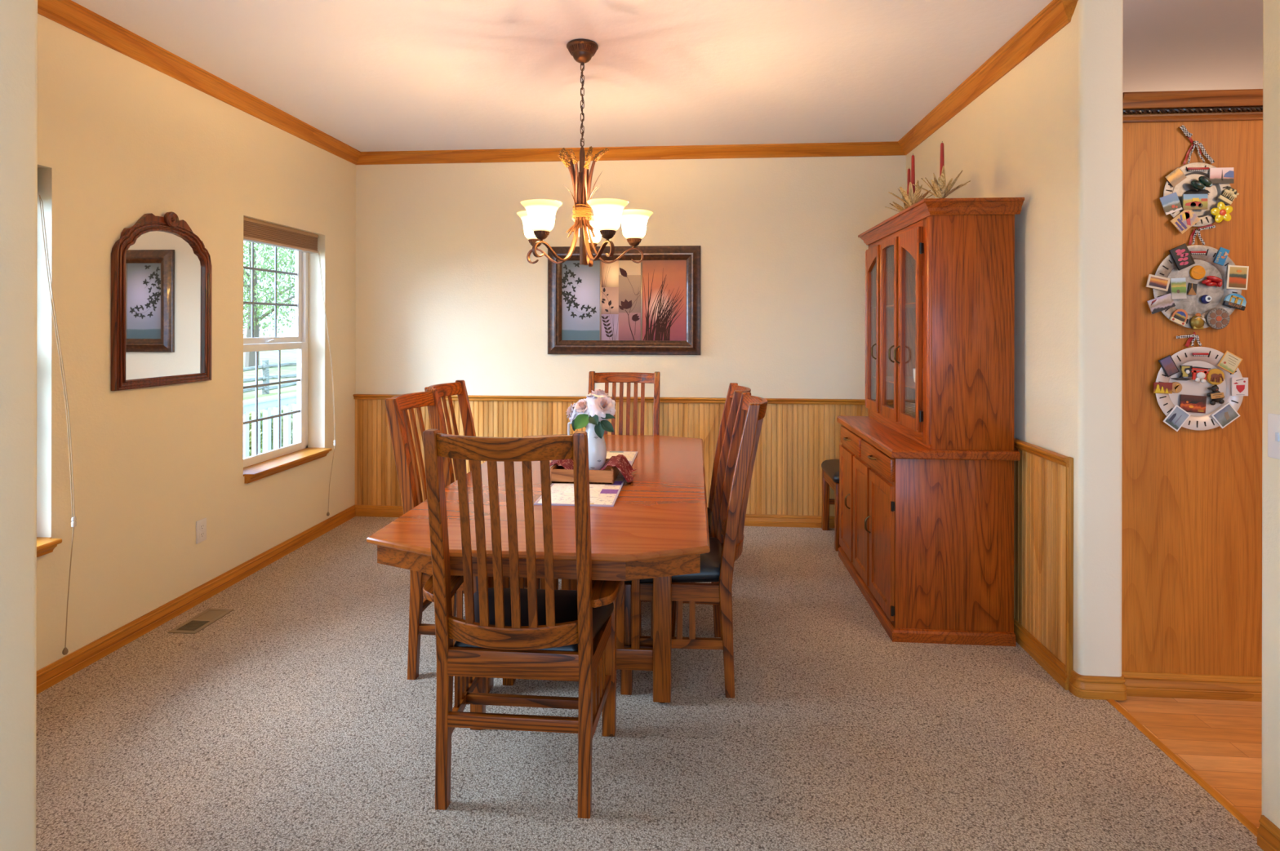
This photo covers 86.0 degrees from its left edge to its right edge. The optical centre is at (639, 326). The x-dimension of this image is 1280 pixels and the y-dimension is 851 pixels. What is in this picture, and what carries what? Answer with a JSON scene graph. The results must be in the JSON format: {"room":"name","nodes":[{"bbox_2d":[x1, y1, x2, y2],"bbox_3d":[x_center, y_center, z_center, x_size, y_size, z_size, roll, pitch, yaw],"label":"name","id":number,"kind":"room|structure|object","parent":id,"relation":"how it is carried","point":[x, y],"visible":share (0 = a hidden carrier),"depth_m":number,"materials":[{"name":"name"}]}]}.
{"room":"dining room","nodes":[
{"label":"dining room","id":0,"kind":"room"},
{"bbox_2d":[0,0,37,850],"bbox_3d":[-1.894,0.036,1.482,1.146,3.000,0.150,0,0,5],"label":"wall","id":1,"kind":"structure","parent":0,"point":[18,18],"depth_m":1.46,"materials":[{"name":"beige paint"}]},
{"bbox_2d":[36,13,355,671],"bbox_3d":[-2.553,0.034,1.560,0.200,3.000,7.700,0,0,5],"label":"wall","id":2,"kind":"structure","parent":0,"point":[121,140],"depth_m":3.28,"materials":[{"name":"beige paint"}]},
{"bbox_2d":[36,537,62,557],"bbox_3d":[-2.423,0.873,2.321,0.179,0.054,0.858,0,0,5],"label":"trim","id":3,"kind":"structure","parent":2,"relation":"attached to","point":[45,545],"depth_m":2.70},
{"bbox_2d":[111,211,211,391],"bbox_3d":[-2.286,-0.136,3.324,0.045,0.842,0.606,0,0,5],"label":"wall mirror","id":4,"kind":"object","parent":2,"relation":"attached to","point":[161,270],"visible":1,"depth_m":3.28,"materials":[{"name":"brown wood"}]},
{"bbox_2d":[125,231,203,380],"bbox_3d":[-2.299,-0.108,3.325,0.003,0.710,0.516,0,0,5],"label":"mirror glass","id":5,"kind":"object","parent":4,"relation":"attached to","point":[164,269],"depth_m":3.31,"materials":[{"name":"mirror"}]},
{"bbox_2d":[36,505,355,694],"bbox_3d":[-2.451,1.393,1.505,0.017,0.083,7.407,0,0,5],"label":"baseboard","id":6,"kind":"structure","parent":2,"relation":"attached to","point":[60,670],"depth_m":3.36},
{"bbox_2d":[37,0,360,164],"bbox_3d":[-2.414,-1.266,1.508,0.079,0.079,7.419,0,0,5],"label":"trim","id":7,"kind":"structure","parent":2,"relation":"attached to","point":[69,14],"depth_m":3.36,"materials":[{"name":"wood"}]},
{"bbox_2d":[195,518,206,544],"bbox_3d":[-2.288,1.067,3.580,0.009,0.117,0.072,0,0,5],"label":"wall outlet","id":8,"kind":"object","parent":2,"relation":"attached to","point":[201,525],"visible":1,"depth_m":3.57,"materials":[{"name":"white plastic"}]},
{"bbox_2d":[243,242,308,467],"bbox_3d":[-2.368,0.110,4.356,0.091,1.490,0.865,0,0,5],"label":"window","id":9,"kind":"structure","parent":2,"relation":"in","point":[299,342],"depth_m":4.61,"materials":[{"name":"white plastic"}]},
{"bbox_2d":[243,242,297,337],"bbox_3d":[-2.386,-0.250,4.358,0.010,0.640,0.705,0,0,5],"label":"grille","id":10,"kind":"object","parent":9,"relation":"attached to","point":[252,268],"depth_m":4.47,"materials":[{"name":"grey"}]},
{"bbox_2d":[243,350,300,455],"bbox_3d":[-2.361,0.475,4.356,0.010,0.640,0.695,0,0,5],"label":"grille","id":11,"kind":"object","parent":9,"relation":"attached to","point":[279,449],"depth_m":4.46,"materials":[{"name":"grey"}]},
{"bbox_2d":[243,217,318,253],"bbox_3d":[-2.295,-0.571,4.350,0.075,0.127,0.805,0,0,5],"label":"cellular shade","id":12,"kind":"object","parent":2,"relation":"attached to","point":[255,231],"visible":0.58,"depth_m":4.30,"materials":[{"name":"beige"}]},
{"bbox_2d":[318,250,336,515],"bbox_3d":[-2.170,0.400,4.764,0.114,1.842,0.046,0,0,-17],"label":"shade cord","id":13,"kind":"object","parent":12,"relation":"hanging from","point":[335,440],"visible":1,"depth_m":4.76,"materials":[{"name":"fabric"}]},
{"bbox_2d":[243,447,332,484],"bbox_3d":[-2.260,0.873,4.347,0.179,0.054,0.863,0,0,5],"label":"trim","id":14,"kind":"structure","parent":2,"relation":"attached to","point":[264,469],"depth_m":4.29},
{"bbox_3d":[-2.458,-0.571,2.324,0.075,0.127,0.800,0,0,5],"label":"cellular shade","id":15,"kind":"object","parent":2,"relation":"attached to","visible":0},
{"bbox_2d":[39,195,76,655],"bbox_3d":[-2.327,0.406,2.743,0.068,1.854,0.104,0,0,30],"label":"shade cord","id":16,"kind":"object","parent":15,"relation":"hanging from","point":[73,523],"visible":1,"depth_m":2.75,"materials":[{"name":"beige plastic"}]},
{"bbox_2d":[355,155,906,399],"bbox_3d":[1.222,0.042,5.028,6.769,3.000,0.180,0,0,5],"label":"wall","id":17,"kind":"structure","parent":0,"point":[448,291],"depth_m":5.04,"materials":[{"name":"beige paint"}]},
{"bbox_2d":[355,505,834,528],"bbox_3d":[-0.144,1.397,5.026,4.052,0.083,0.017,0,0,5],"label":"baseboard","id":18,"kind":"structure","parent":17,"relation":"attached to","point":[380,511],"depth_m":4.94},
{"bbox_2d":[352,394,865,404],"bbox_3d":[-0.143,0.536,5.021,4.052,0.038,0.028,0,0,5],"label":"trim","id":19,"kind":"structure","parent":17,"relation":"attached to","point":[371,397],"depth_m":5.00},
{"bbox_2d":[355,399,868,515],"bbox_3d":[-0.136,0.974,5.038,4.064,0.870,0.005,0,0,5],"label":"wainscoting","id":20,"kind":"structure","parent":17,"relation":"attached to","point":[794,442],"depth_m":5.00,"materials":[{"name":"wood"}]},
{"bbox_2d":[547,245,700,355],"bbox_3d":[-0.121,-0.190,5.021,1.126,0.794,0.042,0,0,5],"label":"framed picture","id":21,"kind":"object","parent":17,"relation":"attached to","point":[651,306],"visible":0.99,"depth_m":5.03,"materials":[{"name":"brown paper"}]},
{"bbox_2d":[356,141,905,164],"bbox_3d":[-0.135,-1.262,5.007,4.064,0.079,0.079,0,0,5],"label":"trim","id":22,"kind":"structure","parent":17,"relation":"attached to","point":[851,148],"depth_m":4.99,"materials":[{"name":"wood"}]},
{"bbox_2d":[35,516,1263,850],"bbox_3d":[0.807,1.501,1.149,6.969,0.120,7.819,0,0,5],"label":"floor","id":23,"kind":"structure","parent":0,"point":[294,720],"depth_m":2.36,"materials":[{"name":"carpet"}]},
{"bbox_2d":[167,608,233,634],"bbox_3d":[-2.130,1.433,3.336,0.136,0.005,0.270,0,0,5],"label":"floor vent","id":24,"kind":"object","parent":23,"relation":"in","point":[205,619],"visible":1,"depth_m":3.33,"materials":[{"name":"brown metal"}]},
{"bbox_2d":[384,388,540,686],"bbox_3d":[-0.774,0.867,3.010,0.603,1.141,0.496,0,0,5],"label":"dining chair","id":25,"kind":"object","parent":23,"relation":"on","point":[397,406],"visible":0.38,"depth_m":2.80,"materials":[{"name":"brown wood"}]},
{"bbox_2d":[424,380,527,586],"bbox_3d":[-0.778,0.867,3.536,0.603,1.141,0.496,0,0,5],"label":"dining chair","id":26,"kind":"object","parent":23,"relation":"on","point":[459,388],"visible":0.1,"depth_m":3.69,"materials":[{"name":"brown wood"}]},
{"bbox_2d":[422,429,624,818],"bbox_3d":[-0.365,0.868,2.183,0.614,1.141,0.617,0,0,5],"label":"armchair","id":27,"kind":"object","parent":23,"relation":"on","point":[548,633],"visible":0.88,"depth_m":2.01,"materials":[{"name":"brown wood"}]},
{"bbox_2d":[366,434,710,703],"bbox_3d":[-0.251,1.059,3.180,1.100,0.760,2.250,0,0,5],"label":"dining table","id":28,"kind":"object","parent":23,"relation":"on","point":[656,528],"visible":0.53,"depth_m":2.45,"materials":[{"name":"brown wood"}]},
{"bbox_2d":[551,483,574,506],"bbox_3d":[-0.312,0.676,2.756,0.158,0.005,0.358,0,0,5],"label":"table runner","id":29,"kind":"object","parent":28,"relation":"on","point":[562,495],"depth_m":2.74,"materials":[{"name":"grey"}]},
{"bbox_2d":[589,451,638,506],"bbox_3d":[-0.138,0.676,3.130,0.168,0.005,1.131,0,0,5],"label":"table runner","id":30,"kind":"object","parent":28,"relation":"on","point":[600,495],"depth_m":2.84,"materials":[{"name":"grey"}]},
{"bbox_2d":[550,458,619,484],"bbox_3d":[-0.238,0.640,3.064,0.273,0.066,0.270,0,0,5],"label":"serving tray","id":31,"kind":"object","parent":30,"relation":"on","point":[558,474],"visible":0.52,"depth_m":2.93,"materials":[{"name":"brown wood"}]},
{"bbox_2d":[549,454,636,482],"bbox_3d":[-0.211,0.629,3.064,0.376,0.076,0.292,0,0,5],"label":"red bandana","id":32,"kind":"object","parent":31,"relation":"on","point":[620,461],"visible":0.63,"depth_m":3.04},
{"bbox_2d":[567,422,606,470],"bbox_3d":[-0.228,0.535,3.084,0.165,0.215,0.117,0,0,32],"label":"pitcher vase","id":33,"kind":"object","parent":32,"relation":"on","point":[597,446],"visible":0.52,"depth_m":3.03,"materials":[{"name":"white ceramic"}]},
{"bbox_2d":[565,403,586,427],"bbox_3d":[-0.284,0.414,3.090,0.090,0.141,0.106,0,0,-35],"label":"rose","id":34,"kind":"object","parent":33,"relation":"in","point":[571,411],"visible":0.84,"depth_m":3.07,"materials":[{"name":"pink plant"}]},
{"bbox_2d":[571,398,589,431],"bbox_3d":[-0.244,0.403,3.063,0.117,0.162,0.148,0,0,5],"label":"rose","id":35,"kind":"object","parent":33,"relation":"in","point":[581,420],"visible":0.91,"depth_m":3.03,"materials":[{"name":"pink plant"}]},
{"bbox_2d":[584,389,610,416],"bbox_3d":[-0.187,0.382,3.080,0.125,0.204,0.127,0,0,5],"label":"rose","id":36,"kind":"object","parent":33,"relation":"in","point":[591,398],"visible":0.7,"depth_m":3.06,"materials":[{"name":"pink plant"}]},
{"bbox_2d":[587,393,615,439],"bbox_3d":[-0.172,0.397,3.050,0.128,0.192,0.136,0,0,-7],"label":"rose","id":37,"kind":"object","parent":33,"relation":"in","point":[599,417],"visible":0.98,"depth_m":3.01,"materials":[{"name":"pink plant"}]},
{"bbox_2d":[587,371,660,435],"bbox_3d":[-0.122,0.869,4.277,0.614,1.141,0.617,0,0,5],"label":"armchair","id":38,"kind":"object","parent":23,"relation":"on","point":[606,378],"visible":0.2,"depth_m":4.51,"materials":[{"name":"brown wood"}]},
{"bbox_2d":[620,392,768,698],"bbox_3d":[0.233,0.869,2.900,0.603,1.141,0.496,0,0,5],"label":"dining chair","id":39,"kind":"object","parent":23,"relation":"on","point":[717,565],"visible":0.77,"depth_m":2.67,"materials":[{"name":"brown wood"}]},
{"bbox_2d":[706,382,751,637],"bbox_3d":[0.246,0.869,3.416,0.603,1.141,0.496,0,0,5],"label":"dining chair","id":40,"kind":"object","parent":23,"relation":"on","point":[735,391],"visible":0.27,"depth_m":3.17,"materials":[{"name":"brown wood"}]},
{"bbox_2d":[821,459,840,551],"bbox_3d":[1.563,0.872,4.614,0.603,1.141,0.496,0,0,5],"label":"dining chair","id":41,"kind":"object","parent":23,"relation":"on","point":[830,468],"visible":0.22,"depth_m":4.65,"materials":[{"name":"wood"}]},
{"bbox_2d":[836,197,1024,646],"bbox_3d":[1.465,0.433,3.703,0.594,2.018,1.253,0,0,5],"label":"china hutch","id":42,"kind":"object","parent":23,"relation":"on","point":[926,499],"visible":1,"depth_m":3.13,"materials":[{"name":"brown wood"}]},
{"bbox_2d":[872,302,915,308],"bbox_3d":[1.565,-0.116,3.695,0.330,0.007,1.111,0,0,5],"label":"shelf","id":43,"kind":"object","parent":42,"relation":"attached to","point":[910,305],"depth_m":4.04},
{"bbox_2d":[872,376,923,389],"bbox_3d":[1.565,0.314,3.695,0.330,0.007,1.111,0,0,5],"label":"shelf","id":44,"kind":"object","parent":42,"relation":"attached to","point":[909,383],"depth_m":3.92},
{"bbox_2d":[888,180,935,206],"bbox_3d":[1.432,-0.675,3.602,0.219,0.197,0.184,0,0,35],"label":"foliage arrangement","id":45,"kind":"object","parent":42,"relation":"on","point":[911,199],"visible":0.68,"depth_m":3.56,"materials":[{"name":"beige plant"}]},
{"bbox_2d":[836,416,1020,461],"bbox_3d":[1.474,0.584,3.702,0.561,0.040,1.209,0,0,5],"label":"countertop","id":46,"kind":"structure","parent":42,"relation":"on","point":[892,443],"depth_m":3.21,"materials":[{"name":"wood"}]},
{"bbox_2d":[912,165,970,198],"bbox_3d":[1.470,-0.677,3.337,0.205,0.200,0.193,0,0,-35],"label":"foliage arrangement","id":47,"kind":"object","parent":42,"relation":"on","point":[940,188],"visible":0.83,"depth_m":3.32,"materials":[{"name":"beige plant"}]},
{"bbox_2d":[1106,699,1257,837],"bbox_3d":[1.784,1.446,2.289,0.029,0.013,0.730,0,0,5],"label":"trim","id":48,"kind":"structure","parent":23,"relation":"on","point":[1252,828],"depth_m":2.22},
{"bbox_2d":[1121,88,1262,702],"bbox_3d":[2.575,0.270,2.959,1.339,2.364,0.688,0,0,5],"label":"tall cabinet","id":49,"kind":"object","parent":23,"relation":"on","point":[1192,500],"visible":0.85,"depth_m":2.69,"materials":[{"name":"brown wood"}]},
{"bbox_2d":[1178,124,1214,171],"bbox_3d":[2.172,-0.696,2.673,0.129,0.183,0.021,0,0,5],"label":"ribbon","id":50,"kind":"object","parent":49,"relation":"attached to","point":[1182,127],"visible":1,"depth_m":2.68,"materials":[{"name":"red"}]},
{"bbox_2d":[1152,244,1241,328],"bbox_3d":[2.171,-0.154,2.679,0.326,0.326,0.016,0,0,5],"label":"metal plate","id":51,"kind":"object","parent":49,"relation":"attached to","point":[1193,304],"visible":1,"depth_m":2.68,"materials":[{"name":"grey"}]},
{"bbox_2d":[1145,274,1170,291],"bbox_3d":[2.024,-0.170,2.680,0.090,0.068,0.004,0,0,5],"label":"photo magnet","id":52,"kind":"object","parent":51,"relation":"attached to","point":[1157,282],"visible":1,"depth_m":2.68,"materials":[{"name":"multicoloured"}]},
{"bbox_2d":[1148,276,1168,288],"bbox_3d":[2.024,-0.170,2.678,0.065,0.035,0.001,13,1,4],"label":"picture","id":53,"kind":"object","parent":52,"relation":"attached to","point":[1155,282],"depth_m":2.68},
{"bbox_2d":[1146,293,1175,314],"bbox_3d":[2.035,-0.089,2.679,0.104,0.082,0.005,0,0,5],"label":"photo magnet","id":54,"kind":"object","parent":51,"relation":"attached to","point":[1165,302],"visible":1,"depth_m":2.68,"materials":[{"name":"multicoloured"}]},
{"bbox_2d":[1168,309,1187,326],"bbox_3d":[2.098,-0.034,2.671,0.065,0.067,0.011,0,0,5],"label":"magnet","id":55,"kind":"object","parent":51,"relation":"attached to","point":[1180,317],"visible":1,"depth_m":2.67,"materials":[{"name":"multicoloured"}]},
{"bbox_2d":[1170,277,1186,299],"bbox_3d":[2.097,-0.148,2.671,0.058,0.084,0.005,0,0,5],"label":"photo magnet","id":56,"kind":"object","parent":51,"relation":"attached to","point":[1178,286],"visible":1,"depth_m":2.67,"materials":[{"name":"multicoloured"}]},
{"bbox_2d":[1168,243,1195,270],"bbox_3d":[2.111,-0.270,2.671,0.094,0.105,0.008,0,0,5],"label":"photo magnet","id":57,"kind":"object","parent":51,"relation":"attached to","point":[1180,255],"visible":1,"depth_m":2.67,"materials":[{"name":"black"}]},
{"bbox_2d":[1173,246,1192,267],"bbox_3d":[2.110,-0.270,2.668,0.048,0.071,0.001,-25,-2,4],"label":"picture","id":58,"kind":"object","parent":57,"relation":"attached to","point":[1182,257],"depth_m":2.67},
{"bbox_2d":[1176,332,1208,356],"bbox_3d":[2.152,0.069,2.674,0.111,0.094,0.021,0,0,5],"label":"ribbon","id":59,"kind":"object","parent":51,"relation":"hanging from","point":[1193,337],"visible":1,"depth_m":2.68,"materials":[{"name":"red"}]},
{"bbox_2d":[1189,265,1205,279],"bbox_3d":[2.178,-0.210,2.678,0.056,0.056,0.009,0,0,5],"label":"magnet","id":60,"kind":"object","parent":51,"relation":"attached to","point":[1197,272],"visible":1,"depth_m":2.67,"materials":[{"name":"orange"}]},
{"bbox_2d":[1190,313,1205,329],"bbox_3d":[2.165,-0.020,2.665,0.050,0.065,0.025,0,0,5],"label":"magnet","id":61,"kind":"object","parent":51,"relation":"attached to","point":[1197,322],"visible":1,"depth_m":2.66,"materials":[{"name":"gold metal"}]},
{"bbox_2d":[1201,275,1222,287],"bbox_3d":[2.224,-0.175,2.667,0.077,0.045,0.028,0,0,9],"label":"magnet","id":62,"kind":"object","parent":51,"relation":"attached to","point":[1211,281],"visible":1,"depth_m":2.66,"materials":[{"name":"red"}]},
{"bbox_2d":[1205,307,1230,329],"bbox_3d":[2.242,-0.030,2.659,0.084,0.084,0.010,0,0,5],"label":"magnet","id":63,"kind":"object","parent":51,"relation":"attached to","point":[1217,318],"visible":1,"depth_m":2.66,"materials":[{"name":"ceramic"}]},
{"bbox_2d":[1213,247,1229,266],"bbox_3d":[2.256,-0.271,2.661,0.057,0.072,0.005,0,0,5],"label":"photo magnet","id":64,"kind":"object","parent":51,"relation":"attached to","point":[1221,256],"visible":1,"depth_m":2.66,"materials":[{"name":"blue"}]},
{"bbox_2d":[1222,293,1246,311],"bbox_3d":[2.301,-0.094,2.654,0.081,0.066,0.011,0,0,5],"label":"magnet","id":65,"kind":"object","parent":51,"relation":"attached to","point":[1237,301],"visible":1,"depth_m":2.65,"materials":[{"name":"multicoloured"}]},
{"bbox_2d":[1226,265,1248,289],"bbox_3d":[2.314,-0.190,2.656,0.080,0.096,0.005,0,0,5],"label":"photo magnet","id":66,"kind":"object","parent":51,"relation":"attached to","point":[1237,276],"visible":1,"depth_m":2.65,"materials":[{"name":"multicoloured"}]},
{"bbox_2d":[1163,162,1231,226],"bbox_3d":[2.171,-0.514,2.679,0.250,0.250,0.016,0,0,5],"label":"metal plate","id":67,"kind":"object","parent":49,"relation":"hanging from","point":[1206,217],"visible":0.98,"depth_m":2.68,"materials":[{"name":"grey"}]},
{"bbox_2d":[1159,191,1182,215],"bbox_3d":[2.071,-0.479,2.676,0.084,0.089,0.005,0,0,5],"label":"photo magnet","id":68,"kind":"object","parent":67,"relation":"attached to","point":[1171,203],"visible":1,"depth_m":2.67,"materials":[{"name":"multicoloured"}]},
{"bbox_2d":[1164,167,1186,186],"bbox_3d":[2.088,-0.582,2.675,0.079,0.077,0.004,0,0,5],"label":"photo magnet","id":69,"kind":"object","parent":67,"relation":"attached to","point":[1175,177],"visible":1,"depth_m":2.67,"materials":[{"name":"brown"}]},
{"bbox_2d":[1170,209,1199,234],"bbox_3d":[2.123,-0.413,2.671,0.109,0.107,0.005,0,0,5],"label":"photo magnet","id":70,"kind":"object","parent":67,"relation":"attached to","point":[1185,220],"visible":1,"depth_m":2.67,"materials":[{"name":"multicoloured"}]},
{"bbox_2d":[1182,194,1208,209],"bbox_3d":[2.158,-0.484,2.667,0.089,0.060,0.008,0,0,5],"label":"photo magnet","id":71,"kind":"object","parent":67,"relation":"attached to","point":[1189,202],"visible":1,"depth_m":2.66,"materials":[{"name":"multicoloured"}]},
{"bbox_2d":[1191,176,1212,190],"bbox_3d":[2.176,-0.555,2.658,0.075,0.055,0.031,0,0,5],"label":"magnet","id":72,"kind":"object","parent":67,"relation":"attached to","point":[1202,182],"visible":1,"depth_m":2.65,"materials":[{"name":"teal paint"}]},
{"bbox_2d":[1188,224,1215,254],"bbox_3d":[2.190,-0.339,2.671,0.099,0.118,0.021,0,0,5],"label":"ribbon","id":73,"kind":"object","parent":67,"relation":"hanging from","point":[1193,234],"visible":1,"depth_m":2.67,"materials":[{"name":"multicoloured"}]},
{"bbox_2d":[1210,201,1232,222],"bbox_3d":[2.252,-0.442,2.655,0.081,0.081,0.010,0,0,5],"label":"magnet","id":74,"kind":"object","parent":67,"relation":"attached to","point":[1221,212],"visible":1,"depth_m":2.65,"materials":[{"name":"yellow"}]},
{"bbox_2d":[1208,167,1234,183],"bbox_3d":[2.256,-0.585,2.661,0.086,0.061,0.005,0,0,5],"label":"photo magnet","id":75,"kind":"object","parent":67,"relation":"attached to","point":[1223,175],"visible":1,"depth_m":2.66,"materials":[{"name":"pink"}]},
{"bbox_2d":[1217,186,1239,204],"bbox_3d":[2.280,-0.507,2.656,0.073,0.072,0.010,0,0,4],"label":"magnet","id":76,"kind":"object","parent":67,"relation":"attached to","point":[1228,194],"visible":1,"depth_m":2.66,"materials":[{"name":"beige plastic"}]},
{"bbox_2d":[1155,346,1243,430],"bbox_3d":[2.179,0.242,2.678,0.326,0.326,0.016,0,0,5],"label":"metal plate","id":77,"kind":"object","parent":49,"relation":"attached to","point":[1166,402],"visible":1,"depth_m":2.68,"materials":[{"name":"beige"}]},
{"bbox_2d":[1153,382,1172,394],"bbox_3d":[2.041,0.241,2.677,0.068,0.043,0.006,1,0,5],"label":"photo magnet","id":78,"kind":"object","parent":77,"relation":"attached to","point":[1158,388],"visible":1,"depth_m":2.67,"materials":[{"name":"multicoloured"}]},
{"bbox_2d":[1158,355,1179,377],"bbox_3d":[2.064,0.155,2.676,0.077,0.088,0.004,0,0,5],"label":"photo magnet","id":79,"kind":"object","parent":77,"relation":"attached to","point":[1169,366],"visible":1,"depth_m":2.67,"materials":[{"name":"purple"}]},
{"bbox_2d":[1162,404,1191,431],"bbox_3d":[2.092,0.358,2.674,0.102,0.105,0.005,0,0,5],"label":"photo magnet","id":80,"kind":"object","parent":77,"relation":"attached to","point":[1177,417],"visible":1,"depth_m":2.67,"materials":[{"name":"white"}]},
{"bbox_2d":[1179,394,1206,413],"bbox_3d":[2.158,0.303,2.677,0.098,0.073,0.005,0,0,5],"label":"photo magnet","id":81,"kind":"object","parent":77,"relation":"attached to","point":[1189,403],"visible":1,"depth_m":2.67,"materials":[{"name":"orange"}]},
{"bbox_2d":[1191,366,1211,382],"bbox_3d":[2.179,0.188,2.659,0.069,0.063,0.020,0,0,5],"label":"magnet","id":82,"kind":"object","parent":77,"relation":"attached to","point":[1201,375],"visible":1,"depth_m":2.66,"materials":[{"name":"red paint"}]},
{"bbox_2d":[1206,368,1224,385],"bbox_3d":[2.241,0.196,2.669,0.064,0.064,0.012,0,0,5],"label":"magnet","id":83,"kind":"object","parent":77,"relation":"attached to","point":[1215,376],"visible":1,"depth_m":2.67,"materials":[{"name":"orange"}]},
{"bbox_2d":[1206,384,1224,405],"bbox_3d":[2.237,0.267,2.665,0.065,0.081,0.023,0,0,0],"label":"magnet","id":84,"kind":"object","parent":77,"relation":"attached to","point":[1216,396],"visible":1,"depth_m":2.66,"materials":[{"name":"black"}]},
{"bbox_2d":[1211,402,1239,428],"bbox_3d":[2.271,0.346,2.659,0.105,0.102,0.005,0,0,5],"label":"photo magnet","id":85,"kind":"object","parent":77,"relation":"attached to","point":[1227,414],"visible":1,"depth_m":2.66,"materials":[{"name":"white"}]},
{"bbox_2d":[1217,351,1242,374],"bbox_3d":[2.287,0.140,2.658,0.091,0.092,0.005,0,0,5],"label":"photo magnet","id":86,"kind":"object","parent":77,"relation":"attached to","point":[1229,362],"visible":1,"depth_m":2.66,"materials":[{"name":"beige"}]},
{"bbox_2d":[1231,377,1248,395],"bbox_3d":[2.322,0.234,2.655,0.058,0.071,0.005,0,0,5],"label":"photo magnet","id":87,"kind":"object","parent":77,"relation":"attached to","point":[1239,386],"visible":1,"depth_m":2.65,"materials":[{"name":"white"}]},
{"bbox_2d":[71,0,1262,151],"bbox_3d":[0.816,-1.359,1.188,6.969,0.120,7.899,0,0,5],"label":"ceiling","id":88,"kind":"structure","parent":0,"point":[369,75],"depth_m":3.32,"materials":[{"name":"white paint"}]},
{"bbox_2d":[516,39,653,266],"bbox_3d":[-0.289,-0.793,3.181,0.629,1.016,0.652,0,0,23],"label":"chandelier","id":89,"kind":"object","parent":88,"relation":"hanging from","point":[538,220],"visible":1,"depth_m":3.13,"materials":[{"name":"brown metal"}]},
{"bbox_2d":[906,0,1123,677],"bbox_3d":[1.889,0.043,3.821,0.165,3.000,2.319,0,0,5],"label":"wall","id":90,"kind":"structure","parent":0,"point":[1048,133],"depth_m":2.72,"materials":[{"name":"beige paint"}]},
{"bbox_2d":[897,0,1078,155],"bbox_3d":[1.781,-1.258,3.780,0.109,0.079,2.218,0,0,5],"label":"trim","id":91,"kind":"structure","parent":90,"relation":"attached to","point":[1057,14],"depth_m":3.31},
{"bbox_2d":[1013,447,1066,665],"bbox_3d":[1.795,0.978,3.805,0.005,0.870,2.144,0,0,5],"label":"panel","id":92,"kind":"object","parent":90,"relation":"attached to","point":[1039,483],"depth_m":2.95,"materials":[{"name":"wood"}]},
{"bbox_2d":[1013,618,1068,690],"bbox_3d":[1.781,1.401,3.796,0.017,0.083,2.162,0,0,5],"label":"baseboard","id":93,"kind":"structure","parent":90,"relation":"attached to","point":[1053,666],"depth_m":2.91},
{"bbox_2d":[1013,438,1069,467],"bbox_3d":[1.777,0.540,3.796,0.028,0.038,2.162,0,0,5],"label":"trim","id":94,"kind":"structure","parent":90,"relation":"attached to","point":[1056,458],"depth_m":2.90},
{"bbox_2d":[1065,457,1073,684],"bbox_3d":[1.705,0.981,2.726,0.022,0.922,0.024,0,0,5],"label":"trim","id":95,"kind":"structure","parent":90,"relation":"attached to","point":[1069,471],"depth_m":2.71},
{"bbox_2d":[1068,670,1127,701],"bbox_3d":[1.797,1.401,2.716,0.199,0.083,0.137,0,0,5],"label":"baseboard","id":96,"kind":"structure","parent":90,"relation":"attached to","point":[1086,687],"depth_m":2.65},
{"bbox_2d":[1261,0,1279,829],"bbox_3d":[1.636,0.042,-0.352,0.162,3.000,4.560,0,0,5],"label":"wall","id":97,"kind":"structure","parent":0,"point":[1270,806],"depth_m":1.88,"materials":[{"name":"beige paint"}]},
{"bbox_2d":[1257,815,1279,850],"bbox_3d":[1.547,1.401,-0.305,0.017,0.083,4.440,0,0,5],"label":"baseboard","id":98,"kind":"structure","parent":97,"relation":"attached to","point":[1268,834],"depth_m":1.88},
{"bbox_2d":[1267,413,1279,459],"bbox_3d":[1.725,0.299,1.833,0.011,0.121,0.116,0,0,5],"label":"light switch","id":99,"kind":"object","parent":97,"relation":"attached to","point":[1273,420],"visible":1,"depth_m":1.87,"materials":[{"name":"white plastic"}]},
{"label":"outside","id":100,"kind":"structure","parent":0,"visible":0},
{"bbox_2d":[243,349,297,451],"bbox_3d":[-29.380,1.653,26.438,57.200,0.729,72.000,0,0,5],"label":"lawn","id":101,"kind":"structure","parent":100,"point":[291,355],"depth_m":30.15,"materials":[{"name":"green plant"}]},
{"bbox_2d":[243,241,294,367],"bbox_3d":[-18.499,-2.429,32.522,7.232,9.191,7.095,0,0,38],"label":"leafy tree","id":102,"kind":"object","parent":101,"relation":"on","point":[250,357],"visible":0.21,"depth_m":32.33,"materials":[{"name":"green plant"}]},
{"bbox_2d":[243,242,294,333],"bbox_3d":[-29.112,-2.940,49.530,8.440,10.170,8.369,0,0,5],"label":"leafy tree","id":103,"kind":"object","parent":101,"relation":"on","point":[267,264],"visible":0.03,"depth_m":50.08,"materials":[{"name":"green plant"}]},
{"bbox_2d":[243,360,297,394],"bbox_3d":[-10.787,1.549,17.973,0.219,1.187,9.604,0,0,5],"label":"rail fence","id":104,"kind":"object","parent":101,"relation":"on","point":[264,366],"visible":0.26,"depth_m":19.48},
{"bbox_2d":[248,411,292,456],"bbox_3d":[-4.777,1.442,8.559,0.777,0.776,0.796,0,0,5],"label":"bush","id":105,"kind":"object","parent":101,"relation":"on","point":[250,413],"visible":0.12,"depth_m":8.50,"materials":[{"name":"green plant"}]},
{"bbox_3d":[-3.495,1.713,4.795,2.171,0.120,15.000,0,0,5],"label":"porch deck","id":106,"kind":"object","parent":101,"relation":"on","visible":0},
{"bbox_2d":[243,391,296,457],"bbox_3d":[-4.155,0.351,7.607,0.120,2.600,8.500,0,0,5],"label":"porch railing","id":107,"kind":"object","parent":106,"relation":"on","point":[266,403],"visible":0.09,"depth_m":7.62,"materials":[{"name":"grey paint"}]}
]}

